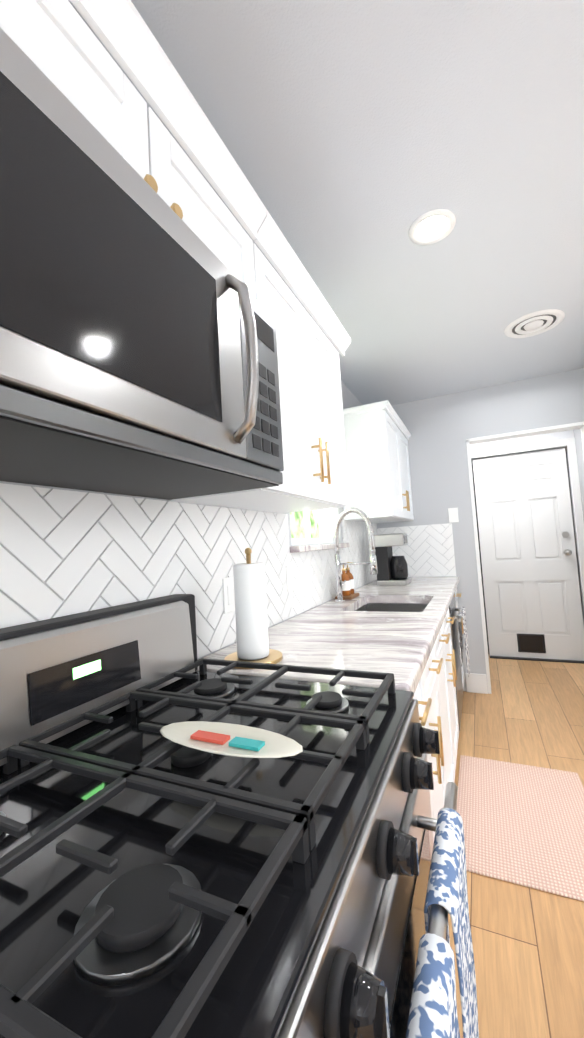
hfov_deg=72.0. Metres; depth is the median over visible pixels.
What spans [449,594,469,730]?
dishwasher
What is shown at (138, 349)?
microwave
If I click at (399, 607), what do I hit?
sink
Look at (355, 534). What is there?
backsplash
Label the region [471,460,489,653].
door frame
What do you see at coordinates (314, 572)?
backsplash
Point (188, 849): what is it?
range
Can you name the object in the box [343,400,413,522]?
upper cabinet
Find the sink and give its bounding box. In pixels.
[355,603,427,611]
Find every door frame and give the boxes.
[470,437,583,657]
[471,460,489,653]
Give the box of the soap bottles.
[335,562,358,599]
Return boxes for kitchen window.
[290,509,332,544]
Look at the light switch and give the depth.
3.30 m
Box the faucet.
[333,507,377,602]
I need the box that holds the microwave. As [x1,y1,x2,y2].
[0,27,283,499]
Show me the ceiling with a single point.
(358, 138)
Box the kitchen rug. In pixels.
[456,755,583,901]
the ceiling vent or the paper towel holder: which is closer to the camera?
the paper towel holder
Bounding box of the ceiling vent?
[504,309,564,337]
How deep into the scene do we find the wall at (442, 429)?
3.27 m
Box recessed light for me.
[409,209,455,244]
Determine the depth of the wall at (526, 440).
3.94 m
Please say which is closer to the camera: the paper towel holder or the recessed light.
the paper towel holder
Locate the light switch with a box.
[448,507,458,522]
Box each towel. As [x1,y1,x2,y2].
[394,933,478,1037]
[423,807,478,1037]
[457,611,469,677]
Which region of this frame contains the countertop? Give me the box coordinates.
[197,576,459,692]
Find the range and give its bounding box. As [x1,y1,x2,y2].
[0,594,478,1037]
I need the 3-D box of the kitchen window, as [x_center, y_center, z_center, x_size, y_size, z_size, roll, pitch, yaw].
[0.044,-0.276,2.348,0.099,0.850,0.760,-5,-4,25]
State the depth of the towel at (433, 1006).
0.43 m
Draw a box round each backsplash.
[0,483,292,658]
[290,548,344,615]
[341,520,376,588]
[377,523,455,576]
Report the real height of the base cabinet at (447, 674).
0.872 m
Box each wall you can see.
[0,381,376,659]
[377,368,583,691]
[470,430,583,624]
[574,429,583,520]
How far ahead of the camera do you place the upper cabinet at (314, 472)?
1.34 m
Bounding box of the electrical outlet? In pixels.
[222,577,234,613]
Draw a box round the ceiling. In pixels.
[68,0,583,405]
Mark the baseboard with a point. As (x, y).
(476, 683)
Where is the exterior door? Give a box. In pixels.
[473,448,583,663]
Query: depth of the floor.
1.34 m
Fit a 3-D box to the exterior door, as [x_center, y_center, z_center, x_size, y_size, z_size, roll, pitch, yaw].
[2.327,0.358,3.984,0.820,2.034,0.150,-5,-4,25]
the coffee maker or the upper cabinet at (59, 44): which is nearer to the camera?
the upper cabinet at (59, 44)
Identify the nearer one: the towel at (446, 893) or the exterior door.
the towel at (446, 893)
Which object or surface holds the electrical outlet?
attached to the backsplash at (64, 552)
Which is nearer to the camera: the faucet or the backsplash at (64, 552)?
the backsplash at (64, 552)
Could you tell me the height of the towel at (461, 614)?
0.377 m
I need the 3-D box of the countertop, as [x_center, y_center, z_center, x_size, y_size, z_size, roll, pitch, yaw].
[0.520,0.469,2.215,0.644,0.046,2.625,-5,-4,25]
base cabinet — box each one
[413,644,445,843]
[435,609,458,783]
[455,589,463,686]
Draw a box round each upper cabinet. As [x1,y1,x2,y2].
[0,0,266,298]
[171,211,350,512]
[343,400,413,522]
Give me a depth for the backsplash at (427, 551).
3.38 m
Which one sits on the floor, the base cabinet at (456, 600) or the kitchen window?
the base cabinet at (456, 600)
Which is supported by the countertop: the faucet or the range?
the faucet
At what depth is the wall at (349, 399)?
2.64 m
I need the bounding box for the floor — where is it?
[448,654,583,1037]
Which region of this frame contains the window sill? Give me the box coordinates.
[290,543,349,552]
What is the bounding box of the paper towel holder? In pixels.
[224,548,282,668]
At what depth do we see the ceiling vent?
2.27 m
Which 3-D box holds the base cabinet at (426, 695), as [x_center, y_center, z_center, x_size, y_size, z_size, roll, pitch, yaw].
[0.172,0.896,1.362,0.655,0.872,0.810,-5,-4,25]
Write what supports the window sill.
attached to the wall at (349, 399)
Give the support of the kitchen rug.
on the floor
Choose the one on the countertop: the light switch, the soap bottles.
the soap bottles
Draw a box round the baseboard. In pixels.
[465,673,487,693]
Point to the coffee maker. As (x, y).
(392, 569)
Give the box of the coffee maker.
[374,533,410,584]

